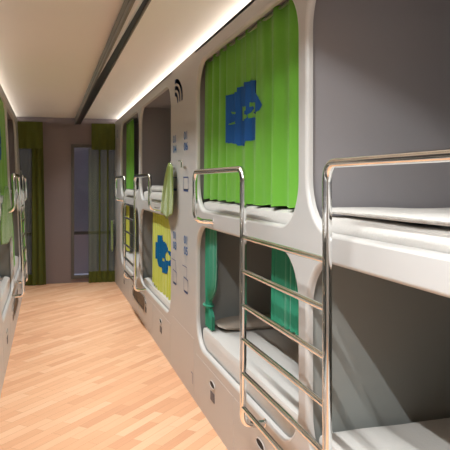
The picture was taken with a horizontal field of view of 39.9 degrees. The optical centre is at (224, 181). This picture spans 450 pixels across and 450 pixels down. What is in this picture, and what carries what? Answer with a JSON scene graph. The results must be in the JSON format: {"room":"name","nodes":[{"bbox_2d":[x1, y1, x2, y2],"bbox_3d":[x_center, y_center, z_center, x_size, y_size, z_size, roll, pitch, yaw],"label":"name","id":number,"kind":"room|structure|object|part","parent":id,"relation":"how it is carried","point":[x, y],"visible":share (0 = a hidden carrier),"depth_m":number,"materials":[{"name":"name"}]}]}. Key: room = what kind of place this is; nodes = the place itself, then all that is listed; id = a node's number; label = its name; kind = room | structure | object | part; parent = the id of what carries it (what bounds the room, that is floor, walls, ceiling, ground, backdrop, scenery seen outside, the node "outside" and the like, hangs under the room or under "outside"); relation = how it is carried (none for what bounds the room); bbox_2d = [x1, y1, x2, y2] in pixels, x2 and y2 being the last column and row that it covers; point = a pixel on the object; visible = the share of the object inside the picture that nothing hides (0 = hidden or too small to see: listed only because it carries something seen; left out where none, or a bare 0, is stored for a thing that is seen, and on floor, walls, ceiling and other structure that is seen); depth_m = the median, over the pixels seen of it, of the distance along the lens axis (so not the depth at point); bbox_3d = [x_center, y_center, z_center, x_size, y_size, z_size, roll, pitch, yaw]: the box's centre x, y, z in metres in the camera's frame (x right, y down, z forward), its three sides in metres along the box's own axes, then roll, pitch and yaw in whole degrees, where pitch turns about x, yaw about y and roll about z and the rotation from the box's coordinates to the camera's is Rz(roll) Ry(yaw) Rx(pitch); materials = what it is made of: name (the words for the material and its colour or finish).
{"room":"dormitory","nodes":[
{"label":"dormitory","id":0,"kind":"room"},
{"bbox_2d":[17,118,115,283],"bbox_3d":[-2.362,0.275,9.257,3.580,2.450,0.100,0,0,-16],"label":"wall","id":1,"kind":"structure","parent":0,"point":[58,134],"depth_m":9.18,"materials":[{"name":"grey paint"}]},
{"bbox_2d":[17,117,117,120],"bbox_3d":[-2.347,-0.940,9.203,3.580,0.020,0.012,0,0,-16],"label":"trim","id":2,"kind":"structure","parent":1,"relation":"attached to","point":[17,117],"depth_m":9.18,"materials":[{"name":"grey paint"}]},
{"bbox_2d":[0,282,227,449],"bbox_3d":[-0.825,1.550,3.872,3.780,0.100,11.300,0,0,-16],"label":"floor","id":3,"kind":"structure","parent":0,"point":[84,371],"depth_m":4.59,"materials":[{"name":"brown wood"}]},
{"bbox_2d":[0,304,3,395],"bbox_3d":[-2.085,0.300,4.134,1.101,2.400,0.825,0,0,-16],"label":"wall panel","id":4,"kind":"object","parent":3,"relation":"on","point":[1,349],"visible":1,"depth_m":4.55,"materials":[{"name":"grey plastic"}]},
{"bbox_3d":[-1.568,1.270,4.276,0.027,0.380,0.755,0,0,-16],"label":"service door","id":5,"kind":"part","parent":4,"relation":"part of","materials":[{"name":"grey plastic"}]},
{"bbox_2d":[0,84,15,377],"bbox_3d":[-2.484,0.300,5.421,1.161,2.400,1.870,0,0,-16],"label":"bunk bed","id":6,"kind":"object","parent":3,"relation":"on","point":[8,322],"visible":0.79,"depth_m":6.19,"materials":[{"name":"grey plastic"}]},
{"bbox_2d":[0,97,7,195],"bbox_3d":[-2.017,-0.347,5.550,0.058,0.942,1.720,0,0,-16],"label":"curtain","id":7,"kind":"object","parent":6,"relation":"hanging from","point":[3,158],"visible":0.96,"depth_m":5.87,"materials":[{"name":"green fabric"}]},
{"bbox_2d":[0,276,10,312],"bbox_3d":[-2.433,1.053,5.436,0.957,0.173,1.780,0,0,-16],"label":"mattress","id":8,"kind":"object","parent":6,"relation":"on","point":[5,288],"visible":0.83,"depth_m":5.80,"materials":[{"name":"white fabric"}]},
{"bbox_3d":[-1.824,1.312,5.162,0.034,0.295,0.874,0,0,-16],"label":"drawer","id":9,"kind":"part","parent":6,"relation":"part of","materials":[{"name":"grey plastic"}]},
{"bbox_3d":[-2.069,1.312,6.018,0.034,0.295,0.874,0,0,-16],"label":"drawer","id":10,"kind":"part","parent":6,"relation":"part of","materials":[{"name":"grey plastic"}]},
{"bbox_2d":[1,173,27,297],"bbox_3d":[-2.159,0.530,6.487,0.161,1.211,2.860,0,0,-16],"label":"ladder","id":11,"kind":"object","parent":6,"relation":"attached to","point":[21,187],"visible":0.96,"depth_m":6.06,"materials":[{"name":"silver metal"}]},
{"bbox_2d":[0,186,12,244],"bbox_3d":[-1.775,0.265,5.057,0.040,0.470,1.400,0,0,-16],"label":"towel","id":12,"kind":"object","parent":11,"relation":"hanging from","point":[6,228],"visible":0.98,"depth_m":4.82,"materials":[{"name":"green fabric"}]},
{"bbox_3d":[-1.921,0.092,5.587,0.124,0.335,1.000,0,0,-16],"label":"guard rail","id":13,"kind":"part","parent":11,"relation":"part of","materials":[{"name":"silver metal"}]},
{"bbox_3d":[-2.432,0.092,7.376,0.124,0.335,1.000,0,0,-16],"label":"guard rail","id":14,"kind":"part","parent":11,"relation":"part of","materials":[{"name":"silver metal"}]},
{"bbox_2d":[13,289,18,317],"bbox_3d":[-2.186,1.265,6.479,0.018,0.151,0.930,0,0,-16],"label":"kick plate","id":15,"kind":"object","parent":6,"relation":"attached to","point":[16,300],"visible":0.86,"depth_m":6.41,"materials":[{"name":"silver metal"}]},
{"bbox_3d":[-2.186,1.265,6.479,0.006,0.140,0.920,0,0,-16],"label":"plate","id":16,"kind":"part","parent":15,"relation":"part of","materials":[{"name":"silver metal"}]},
{"bbox_2d":[6,97,22,323],"bbox_3d":[-2.997,0.300,7.220,1.161,2.400,1.870,0,0,-16],"label":"bunk bed","id":17,"kind":"object","parent":3,"relation":"on","point":[11,125],"visible":0.41,"depth_m":8.22,"materials":[{"name":"grey plastic"}]},
{"bbox_2d":[12,212,14,266],"bbox_3d":[-2.340,0.609,6.820,0.046,0.662,0.600,0,0,-16],"label":"curtain","id":18,"kind":"object","parent":17,"relation":"hanging from","point":[12,212],"visible":0.32,"depth_m":6.97,"materials":[{"name":"green fabric"}]},
{"bbox_2d":[14,256,18,277],"bbox_3d":[-2.947,1.052,7.234,0.956,0.174,1.780,0,0,-16],"label":"mattress","id":19,"kind":"object","parent":17,"relation":"on","point":[16,257],"visible":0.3,"depth_m":7.68,"materials":[{"name":"white fabric"}]},
{"bbox_3d":[-2.338,1.312,6.961,0.034,0.295,0.874,0,0,-16],"label":"drawer","id":20,"kind":"part","parent":17,"relation":"part of","materials":[{"name":"grey plastic"}]},
{"bbox_3d":[-2.582,1.312,7.816,0.034,0.295,0.874,0,0,-16],"label":"drawer","id":21,"kind":"part","parent":17,"relation":"part of","materials":[{"name":"grey plastic"}]},
{"bbox_2d":[15,115,22,228],"bbox_3d":[-3.333,0.300,8.511,1.104,2.400,0.797,0,0,-16],"label":"wall panel","id":22,"kind":"object","parent":3,"relation":"on","point":[16,119],"visible":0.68,"depth_m":8.57,"materials":[{"name":"grey plastic"}]},
{"bbox_2d":[18,121,45,285],"bbox_3d":[-2.976,0.315,8.923,0.775,2.370,0.090,0,0,-16],"label":"window curtain","id":23,"kind":"object","parent":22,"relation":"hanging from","point":[30,134],"visible":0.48,"depth_m":8.99,"materials":[{"name":"green fabric"}]},
{"bbox_2d":[113,118,119,288],"bbox_3d":[-1.106,0.300,9.146,1.040,2.400,0.797,0,0,-16],"label":"wall panel","id":24,"kind":"object","parent":3,"relation":"on","point":[117,123],"visible":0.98,"depth_m":8.98,"materials":[{"name":"grey plastic"}]},
{"bbox_2d":[88,123,114,282],"bbox_3d":[-1.785,0.315,9.275,0.500,2.370,0.074,0,0,-16],"label":"window curtain","id":25,"kind":"object","parent":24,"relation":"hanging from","point":[101,157],"visible":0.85,"depth_m":9.27,"materials":[{"name":"green fabric"}]},
{"bbox_2d":[111,220,112,250],"bbox_3d":[-1.683,0.805,9.222,0.024,0.470,0.300,0,0,-16],"label":"towel","id":26,"kind":"object","parent":24,"relation":"hanging from","point":[111,220],"visible":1,"depth_m":9.21,"materials":[{"name":"green fabric"}]},
{"bbox_2d":[120,101,138,316],"bbox_3d":[-0.695,0.300,7.877,1.068,2.400,1.870,0,0,-16],"label":"bunk bed","id":27,"kind":"object","parent":3,"relation":"on","point":[126,285],"visible":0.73,"depth_m":8.61,"materials":[{"name":"grey plastic"}]},
{"bbox_3d":[-1.318,1.312,8.177,0.022,0.295,0.874,0,0,-16],"label":"drawer","id":28,"kind":"part","parent":27,"relation":"part of","materials":[{"name":"grey plastic"}]},
{"bbox_2d":[126,205,129,250],"bbox_3d":[-1.327,0.609,8.487,0.035,0.662,0.210,0,0,-16],"label":"curtain","id":29,"kind":"object","parent":27,"relation":"hanging from","point":[127,206],"visible":0.76,"depth_m":8.49,"materials":[{"name":"yellow fabric"}]},
{"bbox_2d":[126,119,133,188],"bbox_3d":[-1.272,-0.364,8.279,0.045,0.908,0.620,0,0,-16],"label":"curtain","id":30,"kind":"object","parent":27,"relation":"hanging from","point":[130,125],"visible":1,"depth_m":8.19,"materials":[{"name":"green fabric"}]},
{"bbox_2d":[126,189,137,197],"bbox_3d":[-0.711,0.160,7.872,0.952,0.129,1.780,0,0,-16],"label":"mattress","id":31,"kind":"object","parent":27,"relation":"on","point":[129,192],"visible":0.02,"depth_m":7.89,"materials":[{"name":"white fabric"}]},
{"bbox_2d":[126,252,138,276],"bbox_3d":[-0.712,1.052,7.872,0.953,0.175,1.780,0,0,-16],"label":"mattress","id":32,"kind":"object","parent":27,"relation":"on","point":[129,255],"visible":0.06,"depth_m":7.93,"materials":[{"name":"white fabric"}]},
{"bbox_3d":[-1.074,1.312,7.322,0.022,0.295,0.874,0,0,-16],"label":"drawer","id":33,"kind":"part","parent":27,"relation":"part of","materials":[{"name":"grey plastic"}]},
{"bbox_2d":[139,72,171,365],"bbox_3d":[-0.182,0.300,6.079,1.068,2.400,1.870,0,0,-16],"label":"bunk bed","id":34,"kind":"object","parent":3,"relation":"on","point":[155,108],"visible":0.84,"depth_m":6.82,"materials":[{"name":"grey plastic"}]},
{"bbox_2d":[115,174,160,291],"bbox_3d":[-1.002,0.530,6.817,0.127,1.211,2.860,0,0,-16],"label":"ladder","id":35,"kind":"object","parent":34,"relation":"attached to","point":[133,278],"visible":0.98,"depth_m":6.37,"materials":[{"name":"silver metal"}]},
{"bbox_3d":[-1.257,0.092,7.711,0.127,0.335,1.000,0,0,-16],"label":"guard rail","id":36,"kind":"part","parent":35,"relation":"part of","materials":[{"name":"silver metal"}]},
{"bbox_3d":[-0.747,0.092,5.923,0.127,0.335,1.000,0,0,-16],"label":"guard rail","id":37,"kind":"part","parent":35,"relation":"part of","materials":[{"name":"silver metal"}]},
{"bbox_2d":[133,286,145,310],"bbox_3d":[-0.950,1.265,6.832,0.012,0.150,0.930,0,0,-16],"label":"kick plate","id":38,"kind":"object","parent":34,"relation":"attached to","point":[139,297],"visible":0.87,"depth_m":6.71,"materials":[{"name":"silver metal"}]},
{"bbox_3d":[-0.805,1.312,6.379,0.022,0.295,0.874,0,0,-16],"label":"drawer","id":39,"kind":"part","parent":34,"relation":"part of","materials":[{"name":"grey plastic"}]},
{"bbox_2d":[144,191,161,201],"bbox_3d":[-0.198,0.160,6.074,0.952,0.129,1.780,0,0,-16],"label":"mattress","id":40,"kind":"object","parent":34,"relation":"on","point":[156,195],"visible":0.06,"depth_m":6.07,"materials":[{"name":"white fabric"}]},
{"bbox_2d":[147,185,162,191],"bbox_3d":[-0.226,0.058,6.076,0.835,0.076,1.730,0,0,-16],"label":"duvet","id":41,"kind":"object","parent":40,"relation":"on","point":[154,188],"visible":0.03,"depth_m":6.22,"materials":[{"name":"white fabric"}]},
{"bbox_2d":[144,277,169,309],"bbox_3d":[-0.198,1.087,6.074,0.953,0.104,1.780,0,0,-16],"label":"mattress","id":42,"kind":"object","parent":34,"relation":"on","point":[148,283],"visible":0.1,"depth_m":5.96,"materials":[{"name":"white fabric"}]},
{"bbox_2d":[152,213,170,300],"bbox_3d":[-0.557,0.660,5.717,0.048,0.764,1.260,0,0,-16],"label":"curtain","id":43,"kind":"object","parent":34,"relation":"hanging from","point":[161,258],"visible":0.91,"depth_m":5.84,"materials":[{"name":"yellow fabric"}]},
{"bbox_3d":[-0.560,1.312,5.523,0.022,0.295,0.874,0,0,-16],"label":"drawer","id":44,"kind":"part","parent":34,"relation":"part of","materials":[{"name":"grey plastic"}]},
{"bbox_2d":[168,51,194,399],"bbox_3d":[0.144,0.300,4.770,1.040,2.400,0.825,0,0,-16],"label":"wall panel","id":45,"kind":"object","parent":3,"relation":"on","point":[183,75],"visible":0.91,"depth_m":4.57,"materials":[{"name":"grey plastic"}]},
{"bbox_2d":[160,163,173,218],"bbox_3d":[-0.476,0.074,5.019,0.029,0.452,0.547,0,0,-16],"label":"towel","id":46,"kind":"object","parent":45,"relation":"hanging from","point":[167,199],"visible":1,"depth_m":4.91,"materials":[{"name":"green fabric"}]},
{"bbox_3d":[-0.312,1.270,4.635,0.011,0.380,0.755,0,0,-16],"label":"service door","id":47,"kind":"part","parent":45,"relation":"part of","materials":[{"name":"grey plastic"}]},
{"bbox_2d":[195,0,302,449],"bbox_3d":[0.558,0.300,3.487,1.068,2.400,1.870,0,0,-16],"label":"bunk bed","id":48,"kind":"object","parent":3,"relation":"on","point":[217,394],"visible":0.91,"depth_m":3.81,"materials":[{"name":"grey plastic"}]},
{"bbox_2d":[203,228,217,330],"bbox_3d":[-0.090,0.622,4.059,0.074,0.687,0.315,0,0,-16],"label":"curtain","id":49,"kind":"object","parent":48,"relation":"hanging from","point":[211,247],"visible":0.94,"depth_m":4.05,"materials":[{"name":"teal fabric"}]},
{"bbox_3d":[-0.065,1.312,3.788,0.022,0.295,0.874,0,0,-16],"label":"drawer","id":50,"kind":"part","parent":48,"relation":"part of","materials":[{"name":"grey plastic"}]},
{"bbox_3d":[0.562,-0.887,3.488,1.060,0.015,1.870,0,0,-16],"label":"panel","id":51,"kind":"part","parent":48,"relation":"part of","materials":[{"name":"grey plastic"}]},
{"bbox_2d":[203,201,294,223],"bbox_3d":[0.542,0.173,3.482,0.952,0.102,1.780,0,0,-16],"label":"mattress","id":52,"kind":"object","parent":48,"relation":"on","point":[277,214],"visible":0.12,"depth_m":3.16,"materials":[{"name":"white fabric"}]},
{"bbox_2d":[203,326,298,437],"bbox_3d":[0.542,1.054,3.482,0.952,0.169,1.780,0,0,-16],"label":"mattress","id":53,"kind":"object","parent":48,"relation":"on","point":[223,345],"visible":0.32,"depth_m":3.43,"materials":[{"name":"white fabric"}]},
{"bbox_2d":[215,313,283,329],"bbox_3d":[0.351,0.939,4.210,0.850,0.076,0.245,0,0,-16],"label":"pillow","id":54,"kind":"object","parent":53,"relation":"on","point":[233,322],"visible":0.39,"depth_m":4.06,"materials":[{"name":"beige fabric"}]},
{"bbox_2d":[203,0,298,208],"bbox_3d":[0.113,-0.350,3.379,0.071,0.936,1.806,0,0,-16],"label":"curtain","id":55,"kind":"object","parent":48,"relation":"hanging from","point":[252,84],"visible":0.95,"depth_m":3.13,"materials":[{"name":"green fabric"}]},
{"bbox_3d":[0.113,-0.806,3.379,0.016,0.016,1.806,0,0,-16],"label":"curtain rod","id":56,"kind":"part","parent":55,"relation":"part of","materials":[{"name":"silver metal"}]},
{"bbox_3d":[0.179,1.312,2.932,0.022,0.295,0.874,0,0,-16],"label":"drawer","id":57,"kind":"part","parent":48,"relation":"part of","materials":[{"name":"grey plastic"}]},
{"bbox_2d":[271,248,298,334],"bbox_3d":[0.285,0.489,2.993,0.027,0.422,0.360,0,0,-16],"label":"curtain","id":58,"kind":"object","parent":48,"relation":"hanging from","point":[284,308],"visible":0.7,"depth_m":3.00,"materials":[{"name":"teal fabric"}]},
{"bbox_2d":[303,0,449,449],"bbox_3d":[1.071,0.300,1.689,1.068,2.400,1.870,0,0,-16],"label":"bunk bed","id":59,"kind":"object","parent":3,"relation":"on","point":[376,73],"visible":0.86,"depth_m":2.51,"materials":[{"name":"grey plastic"}]},
{"bbox_2d":[192,148,449,449],"bbox_3d":[0.251,0.530,2.427,0.127,1.211,2.860,0,0,-16],"label":"ladder","id":60,"kind":"object","parent":59,"relation":"attached to","point":[435,155],"visible":1,"depth_m":2.11,"materials":[{"name":"silver metal"}]},
{"bbox_3d":[-0.004,0.092,3.321,0.127,0.335,1.000,0,0,-16],"label":"guard rail","id":61,"kind":"part","parent":60,"relation":"part of","materials":[{"name":"silver metal"}]},
{"bbox_3d":[0.506,0.092,1.533,0.127,0.335,1.000,0,0,-16],"label":"guard rail","id":62,"kind":"part","parent":60,"relation":"part of","materials":[{"name":"silver metal"}]},
{"bbox_2d":[319,418,449,449],"bbox_3d":[1.055,1.052,1.684,0.952,0.173,1.780,0,0,-16],"label":"mattress","id":63,"kind":"object","parent":59,"relation":"on","point":[430,434],"visible":0.91,"depth_m":2.35,"materials":[{"name":"white fabric"}]},
{"bbox_2d":[321,216,449,253],"bbox_3d":[1.055,0.174,1.684,0.953,0.101,1.780,0,0,-16],"label":"mattress","id":64,"kind":"object","parent":59,"relation":"on","point":[417,235],"visible":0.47,"depth_m":1.89,"materials":[{"name":"white fabric"}]},
{"bbox_2d":[332,207,449,226],"bbox_3d":[1.054,0.107,1.689,0.921,0.028,1.760,0,0,-16],"label":"duvet","id":65,"kind":"object","parent":64,"relation":"on","point":[433,216],"visible":0.99,"depth_m":2.06,"materials":[{"name":"white fabric"}]},
{"bbox_2d":[0,0,250,118],"bbox_3d":[-0.825,-1.000,3.872,3.780,0.100,11.300,0,0,-16],"label":"ceiling","id":66,"kind":"structure","parent":0,"point":[51,51],"depth_m":4.41,"materials":[{"name":"beige paint"}]},
{"bbox_2d":[75,0,150,124],"bbox_3d":[-0.714,-0.899,4.045,0.086,0.099,10.770,0,0,-16],"label":"track","id":67,"kind":"object","parent":66,"relation":"attached to","point":[131,12],"visible":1,"depth_m":3.98,"materials":[{"name":"black plastic"}]},
{"label":"outside","id":68,"kind":"structure","parent":0,"visible":0},
{"bbox_2d":[71,144,91,278],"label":"window","id":69,"kind":"structure","parent":68,"point":[80,154],"depth_m":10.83,"materials":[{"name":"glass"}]}
]}

